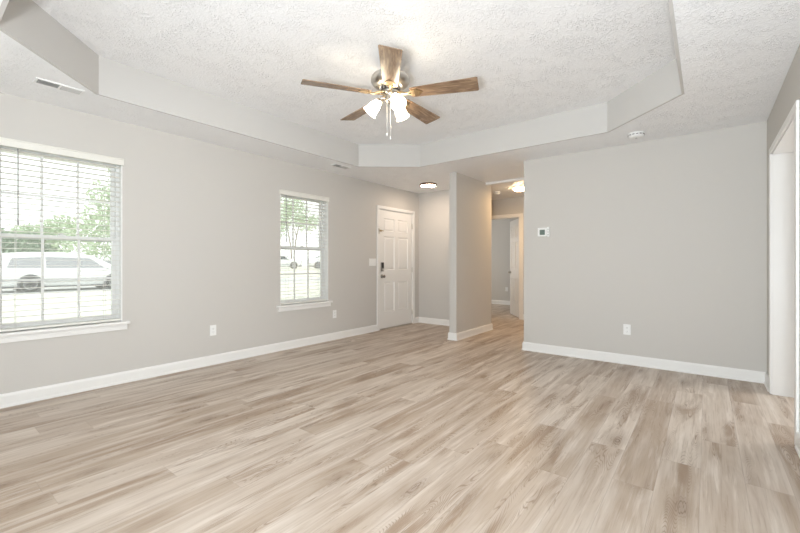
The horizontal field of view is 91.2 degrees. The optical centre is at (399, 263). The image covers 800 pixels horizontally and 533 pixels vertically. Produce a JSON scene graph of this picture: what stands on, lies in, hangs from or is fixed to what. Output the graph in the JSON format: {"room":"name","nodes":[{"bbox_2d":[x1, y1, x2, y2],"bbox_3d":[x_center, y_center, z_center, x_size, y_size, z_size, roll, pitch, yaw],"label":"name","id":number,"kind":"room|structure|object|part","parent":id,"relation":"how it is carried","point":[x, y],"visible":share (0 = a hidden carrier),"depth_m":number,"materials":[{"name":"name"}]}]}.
{"room":"empty living room","nodes":[
{"label":"empty living room","id":0,"kind":"room"},
{"bbox_2d":[0,92,418,393],"bbox_3d":[-2.302,-0.102,4.156,0.150,2.440,8.710,0,0,38],"label":"wall","id":1,"kind":"structure","parent":0,"point":[201,220],"depth_m":4.19,"materials":[{"name":"grey paint"}]},
{"bbox_2d":[0,146,130,342],"bbox_3d":[-2.895,-0.174,3.359,0.187,1.582,0.955,0,0,38],"label":"window","id":2,"kind":"structure","parent":1,"relation":"in","point":[116,271],"depth_m":3.45,"materials":[{"name":"white plastic"}]},
{"bbox_3d":[-2.953,-0.567,3.405,0.026,0.734,0.785,0,0,38],"label":"sash","id":3,"kind":"part","parent":2,"relation":"part of","materials":[{"name":"white plastic"}]},
{"bbox_3d":[-2.929,0.137,3.386,0.028,0.752,0.785,0,0,38],"label":"sash","id":4,"kind":"part","parent":2,"relation":"part of","materials":[{"name":"white plastic"}]},
{"bbox_2d":[0,137,123,331],"bbox_3d":[-2.873,-0.222,3.342,0.078,1.509,0.869,0,0,38],"label":"window blind","id":5,"kind":"object","parent":2,"relation":"attached to","point":[4,142],"visible":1,"depth_m":3.30,"materials":[{"name":"white plastic"}]},
{"bbox_3d":[-2.883,0.524,3.350,0.050,0.018,0.829,0,0,38],"label":"rail","id":6,"kind":"part","parent":5,"relation":"part of","materials":[{"name":"white plastic"}]},
{"bbox_3d":[-2.703,-0.201,3.580,0.053,1.447,0.003,0,0,38],"label":"ladder cord","id":7,"kind":"part","parent":5,"relation":"part of","materials":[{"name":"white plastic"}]},
{"bbox_3d":[-2.869,0.552,3.339,0.120,0.025,0.955,0,0,38],"label":"sill","id":8,"kind":"part","parent":2,"relation":"part of","materials":[{"name":"white paint"}]},
{"bbox_2d":[0,317,418,408],"bbox_3d":[-2.277,1.065,4.048,0.022,0.106,8.570,0,0,38],"label":"baseboard","id":9,"kind":"structure","parent":1,"relation":"attached to","point":[10,399],"depth_m":3.87,"materials":[{"name":"white paint"}]},
{"bbox_2d":[210,325,215,335],"bbox_3d":[-2.066,0.740,4.330,0.008,0.115,0.070,0,0,38],"label":"electrical outlet","id":10,"kind":"object","parent":1,"relation":"attached to","point":[212,327],"visible":1,"depth_m":4.32,"materials":[{"name":"white plastic"}]},
{"bbox_2d":[277,194,332,311],"bbox_3d":[-1.326,-0.161,5.366,0.187,1.555,0.920,0,0,38],"label":"window","id":11,"kind":"structure","parent":1,"relation":"in","point":[323,239],"depth_m":5.50,"materials":[{"name":"white plastic"}]},
{"bbox_3d":[-1.383,-0.546,5.411,0.026,0.721,0.750,0,0,38],"label":"sash","id":12,"kind":"part","parent":11,"relation":"part of","materials":[{"name":"white plastic"}]},
{"bbox_3d":[-1.359,0.144,5.392,0.028,0.739,0.750,0,0,38],"label":"sash","id":13,"kind":"part","parent":11,"relation":"part of","materials":[{"name":"white plastic"}]},
{"bbox_3d":[-1.372,-0.197,5.402,0.070,1.480,0.810,0,0,38],"label":"frame","id":14,"kind":"part","parent":11,"relation":"part of","materials":[{"name":"white plastic"}]},
{"bbox_2d":[279,189,328,304],"bbox_3d":[-1.303,-0.208,5.349,0.078,1.482,0.834,0,0,38],"label":"window blind","id":15,"kind":"object","parent":11,"relation":"attached to","point":[286,193],"visible":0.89,"depth_m":5.35,"materials":[{"name":"white plastic"}]},
{"bbox_3d":[-1.313,0.524,5.356,0.050,0.018,0.794,0,0,38],"label":"rail","id":16,"kind":"part","parent":15,"relation":"part of","materials":[{"name":"white plastic"}]},
{"bbox_3d":[-1.144,-0.187,5.573,0.053,1.420,0.003,0,0,38],"label":"ladder cord","id":17,"kind":"part","parent":15,"relation":"part of","materials":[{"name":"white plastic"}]},
{"bbox_3d":[-1.299,0.552,5.345,0.120,0.025,0.920,0,0,38],"label":"sill","id":18,"kind":"part","parent":11,"relation":"part of","materials":[{"name":"white paint"}]},
{"bbox_2d":[369,258,375,265],"bbox_3d":[-0.446,-0.020,6.400,0.009,0.120,0.163,0,0,38],"label":"light switch","id":19,"kind":"object","parent":1,"relation":"attached to","point":[372,262],"visible":1,"depth_m":6.39,"materials":[{"name":"white plastic"}]},
{"bbox_2d":[377,205,414,330],"bbox_3d":[-0.095,0.076,6.928,0.212,2.085,1.061,0,0,38],"label":"door","id":20,"kind":"structure","parent":1,"relation":"in","point":[395,227],"depth_m":6.88,"materials":[{"name":"white paint"}]},
{"bbox_2d":[0,304,799,532],"bbox_3d":[1.161,1.178,4.081,10.000,0.120,13.140,0,0,38],"label":"floor","id":21,"kind":"structure","parent":0,"point":[410,428],"depth_m":2.37,"materials":[{"name":"beige laminate"}]},
{"bbox_2d":[0,0,799,199],"bbox_3d":[1.161,-1.548,4.081,10.000,0.453,13.140,0,0,38],"label":"ceiling","id":22,"kind":"structure","parent":0,"point":[555,77],"depth_m":3.13,"materials":[{"name":"white paint"}]},
{"bbox_2d":[33,77,84,94],"bbox_3d":[-2.539,-1.317,2.922,0.116,0.010,0.280,0,0,38],"label":"ceiling vent","id":23,"kind":"object","parent":22,"relation":"in","point":[36,80],"visible":1,"depth_m":2.91,"materials":[{"name":"white plastic"}]},
{"bbox_2d":[331,164,350,168],"bbox_3d":[-0.804,-1.317,5.326,0.116,0.010,0.280,0,0,38],"label":"ceiling vent","id":24,"kind":"object","parent":22,"relation":"in","point":[335,165],"visible":1,"depth_m":5.31,"materials":[{"name":"white plastic"}]},
{"bbox_2d":[301,45,478,139],"bbox_3d":[-0.060,-1.300,3.128,1.338,0.649,1.299,0,0,38],"label":"ceiling fan","id":25,"kind":"object","parent":22,"relation":"hanging from","point":[390,81],"visible":1,"depth_m":2.99,"materials":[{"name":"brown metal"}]},
{"bbox_3d":[-0.476,-1.330,2.953,0.519,0.006,0.156,0,12,-19],"label":"blade","id":26,"kind":"part","parent":25,"relation":"part of","materials":[{"name":"brown wood"}]},
{"bbox_3d":[-0.334,-1.330,3.431,0.156,0.006,0.519,-15,9,-36],"label":"blade","id":27,"kind":"part","parent":25,"relation":"part of","materials":[{"name":"brown wood"}]},
{"bbox_3d":[-0.225,-1.229,3.106,0.138,0.144,0.122,0,0,38],"label":"lamp shade","id":28,"kind":"part","parent":25,"relation":"part of","materials":[{"name":"white glass"}]},
{"bbox_2d":[376,96,385,103],"bbox_3d":[-0.150,-1.288,3.103,0.095,0.068,0.058,0,0,7],"label":"socket","id":29,"kind":"object","parent":25,"relation":"attached to","point":[378,100],"depth_m":3.08,"materials":[{"name":"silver metal"}]},
{"bbox_3d":[-0.076,-1.133,3.094,0.003,0.271,0.003,0,0,38],"label":"pull chain","id":30,"kind":"part","parent":25,"relation":"part of","materials":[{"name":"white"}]},
{"bbox_3d":[-0.066,-1.330,2.669,0.156,0.006,0.519,12,0,-1],"label":"blade","id":31,"kind":"part","parent":25,"relation":"part of","materials":[{"name":"brown wood"}]},
{"bbox_3d":[-0.027,-1.241,2.970,0.075,0.084,0.060,0,0,38],"label":"bulb","id":32,"kind":"part","parent":25,"relation":"part of","materials":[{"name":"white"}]},
{"bbox_3d":[-0.024,-1.229,2.954,0.138,0.144,0.120,0,0,38],"label":"lamp shade","id":33,"kind":"part","parent":25,"relation":"part of","materials":[{"name":"white glass"}]},
{"bbox_3d":[0.009,-1.229,3.208,0.118,0.144,0.142,0,0,38],"label":"lamp shade","id":34,"kind":"part","parent":25,"relation":"part of","materials":[{"name":"white glass"}]},
{"bbox_3d":[0.165,-1.330,3.443,0.156,0.006,0.519,-15,-8,34],"label":"blade","id":35,"kind":"part","parent":25,"relation":"part of","materials":[{"name":"brown wood"}]},
{"bbox_3d":[0.331,-1.330,2.973,0.519,0.006,0.156,0,-12,17],"label":"blade","id":36,"kind":"part","parent":25,"relation":"part of","materials":[{"name":"brown wood"}]},
{"bbox_2d":[420,182,436,186],"bbox_3d":[0.470,-1.303,6.526,0.280,0.038,0.280,0,0,38],"label":"ceiling light","id":37,"kind":"object","parent":22,"relation":"in","point":[427,184],"visible":1,"depth_m":6.45,"materials":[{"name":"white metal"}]},
{"bbox_2d":[421,184,435,186],"bbox_3d":[0.470,-1.290,6.526,0.246,0.013,0.246,0,0,38],"label":"diffuser","id":38,"kind":"object","parent":37,"relation":"attached to","point":[422,185],"depth_m":6.47,"materials":[{"name":"white"}]},
{"bbox_2d":[512,186,523,191],"bbox_3d":[2.074,-1.278,6.782,0.254,0.088,0.254,0,0,38],"label":"ceiling light","id":39,"kind":"object","parent":22,"relation":"attached to","point":[515,188],"visible":0.77,"depth_m":6.71,"materials":[{"name":"white glass"}]},
{"bbox_2d":[627,131,644,138],"bbox_3d":[2.404,-1.297,3.985,0.156,0.050,0.156,0,0,38],"label":"smoke detector","id":40,"kind":"object","parent":22,"relation":"attached to","point":[637,134],"visible":1,"depth_m":3.94,"materials":[{"name":"white plastic"}]},
{"bbox_2d":[419,190,448,319],"bbox_3d":[0.902,-0.102,7.052,1.329,2.440,0.080,0,0,38],"label":"wall","id":41,"kind":"structure","parent":0,"point":[433,206],"depth_m":7.21,"materials":[{"name":"grey paint"}]},
{"bbox_2d":[419,317,448,325],"bbox_3d":[0.870,1.065,7.012,1.329,0.106,0.022,0,0,38],"label":"baseboard","id":42,"kind":"structure","parent":41,"relation":"attached to","point":[445,322],"depth_m":7.20,"materials":[{"name":"white paint"}]},
{"bbox_2d":[449,172,490,332],"bbox_3d":[1.133,-0.102,6.174,0.117,2.440,1.177,0,0,38],"label":"wall partition","id":43,"kind":"structure","parent":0,"point":[469,198],"depth_m":5.99,"materials":[{"name":"grey paint"}]},
{"bbox_2d":[447,323,492,340],"bbox_3d":[1.133,1.065,6.174,0.161,0.106,1.221,0,0,38],"label":"baseboard","id":44,"kind":"structure","parent":43,"relation":"attached to","point":[475,331],"depth_m":5.96,"materials":[{"name":"white paint"}]},
{"bbox_2d":[486,178,523,184],"bbox_3d":[2.309,-1.305,5.754,2.253,0.036,0.060,0,0,38],"label":"trim","id":45,"kind":"structure","parent":43,"relation":"attached to","point":[517,179],"depth_m":6.23,"materials":[{"name":"white paint"}]},
{"bbox_2d":[491,218,517,300],"bbox_3d":[3.927,-0.102,9.890,7.200,2.440,0.140,0,0,38],"label":"wall","id":46,"kind":"structure","parent":0,"point":[500,228],"depth_m":10.72,"materials":[{"name":"grey paint"}]},
{"bbox_2d":[491,300,509,304],"bbox_3d":[3.208,1.065,10.350,5.300,0.106,0.022,0,0,38],"label":"baseboard","id":47,"kind":"structure","parent":46,"relation":"attached to","point":[492,301],"depth_m":10.71,"materials":[{"name":"white paint"}]},
{"bbox_2d":[491,197,523,313],"bbox_3d":[2.375,-0.102,7.905,7.200,2.440,0.120,0,0,38],"label":"wall","id":48,"kind":"structure","parent":0,"point":[509,205],"depth_m":7.93,"materials":[{"name":"grey paint"}]},
{"bbox_2d":[491,213,522,319],"bbox_3d":[2.305,0.062,8.332,0.905,2.112,0.738,0,0,38],"label":"door","id":49,"kind":"structure","parent":48,"relation":"in","point":[516,226],"depth_m":8.09,"materials":[{"name":"white paint"}]},
{"bbox_3d":[2.445,0.093,8.300,0.036,2.025,0.725,0,0,1],"label":"panel","id":50,"kind":"part","parent":49,"relation":"part of","materials":[{"name":"white paint"}]},
{"bbox_2d":[524,121,766,371],"bbox_3d":[2.599,-0.102,4.357,2.441,2.440,0.120,0,0,38],"label":"wall","id":51,"kind":"structure","parent":0,"point":[665,239],"depth_m":4.17,"materials":[{"name":"grey paint"}]},
{"bbox_2d":[538,227,549,236],"bbox_3d":[1.795,-0.392,4.894,0.143,0.120,0.024,0,0,38],"label":"thermostat","id":52,"kind":"object","parent":51,"relation":"attached to","point":[541,231],"visible":1,"depth_m":4.88,"materials":[{"name":"white plastic"}]},
{"bbox_2d":[623,324,630,334],"bbox_3d":[2.515,0.734,4.341,0.070,0.115,0.008,0,0,38],"label":"electrical outlet","id":53,"kind":"object","parent":51,"relation":"attached to","point":[626,328],"visible":1,"depth_m":4.34,"materials":[{"name":"white plastic"}]},
{"bbox_2d":[522,342,765,383],"bbox_3d":[2.535,1.065,4.407,2.323,0.106,0.164,0,0,38],"label":"baseboard","id":54,"kind":"structure","parent":51,"relation":"attached to","point":[671,365],"depth_m":4.18,"materials":[{"name":"white paint"}]},
{"bbox_2d":[767,44,799,374],"bbox_3d":[1.166,-0.102,0.658,0.140,2.440,7.473,0,0,38],"label":"wall","id":55,"kind":"structure","parent":0,"point":[789,92],"depth_m":3.01,"materials":[{"name":"grey paint"}]},
{"bbox_2d":[764,372,799,457],"bbox_3d":[1.102,1.065,0.708,0.022,0.106,7.473,0,0,38],"label":"baseboard","id":56,"kind":"structure","parent":55,"relation":"attached to","point":[766,382],"depth_m":2.36,"materials":[{"name":"white paint"}]},
{"bbox_2d":[769,100,799,444],"bbox_3d":[2.868,0.065,2.835,0.172,2.107,1.316,0,0,38],"label":"trim","id":57,"kind":"structure","parent":55,"relation":"attached to","point":[784,152],"depth_m":3.28,"materials":[{"name":"white paint"}]},
{"label":"outside","id":58,"kind":"structure","parent":0,"visible":0},
{"bbox_2d":[2,266,319,322],"bbox_3d":[-17.428,1.043,42.196,70.551,1.010,95.000,0,0,38],"label":"ground","id":59,"kind":"structure","parent":58,"point":[303,269],"depth_m":12.83,"materials":[{"name":"white concrete"}]},
{"bbox_2d":[1,228,39,252],"bbox_3d":[-23.791,-0.695,22.870,2.594,2.934,4.021,0,0,38],"label":"bush","id":60,"kind":"object","parent":59,"relation":"on","point":[18,244],"visible":0.38,"depth_m":23.38,"materials":[{"name":"green plant"}]},
{"bbox_2d":[14,231,63,251],"bbox_3d":[-25.076,-0.701,26.332,2.624,2.958,4.094,0,0,38],"label":"bush","id":61,"kind":"object","parent":59,"relation":"on","point":[47,247],"visible":0.08,"depth_m":26.51,"materials":[{"name":"green plant"}]},
{"bbox_2d":[1,214,85,251],"bbox_3d":[-26.213,-1.603,28.977,3.232,4.302,5.051,0,0,38],"label":"leafy tree","id":62,"kind":"object","parent":59,"relation":"on","point":[51,231],"visible":0.36,"depth_m":28.96,"materials":[{"name":"green plant"}]},
{"bbox_2d":[51,169,110,259],"bbox_3d":[-19.556,-3.233,26.668,3.858,7.886,6.340,0,0,38],"label":"leafy tree","id":63,"kind":"object","parent":59,"relation":"on","point":[96,217],"visible":0.2,"depth_m":25.61,"materials":[{"name":"green plant"}]},
{"bbox_2d":[281,254,302,268],"bbox_3d":[-12.229,-0.166,39.892,4.470,1.496,2.120,0,0,-14],"label":"sedan","id":64,"kind":"object","parent":59,"relation":"on","point":[285,261],"visible":0.38,"depth_m":39.30,"materials":[{"name":"white paint"}]},
{"bbox_2d":[281,197,317,258],"bbox_3d":[-12.584,-4.065,46.336,3.916,9.211,7.836,0,0,38],"label":"forked tree","id":65,"kind":"object","parent":59,"relation":"on","point":[282,198],"visible":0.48,"depth_m":46.13,"materials":[{"name":"green plant"}]},
{"bbox_2d":[309,256,319,268],"bbox_3d":[-7.600,-0.166,42.238,4.470,1.496,2.120,0,0,-16],"label":"sedan","id":66,"kind":"object","parent":59,"relation":"on","point":[312,262],"visible":0.23,"depth_m":40.97,"materials":[{"name":"white paint"}]},
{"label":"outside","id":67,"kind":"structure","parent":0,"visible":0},
{"bbox_2d":[2,277,319,295],"bbox_3d":[-8.713,1.242,29.032,6.500,0.012,85.000,0,0,38],"label":"road","id":68,"kind":"structure","parent":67,"point":[302,279],"depth_m":18.54,"materials":[{"name":"grey asphalt"}]},
{"bbox_2d":[2,252,110,292],"bbox_3d":[-15.596,0.384,18.528,2.320,1.800,5.089,0,0,38],"label":"minivan","id":69,"kind":"object","parent":68,"relation":"on","point":[59,258],"visible":0.62,"depth_m":17.32,"materials":[{"name":"white paint"}]},
{"bbox_3d":[-14.852,0.801,17.913,0.040,0.070,2.120,0,0,38],"label":"moulding","id":70,"kind":"part","parent":69,"relation":"part of","materials":[{"name":"grey"}]}
]}

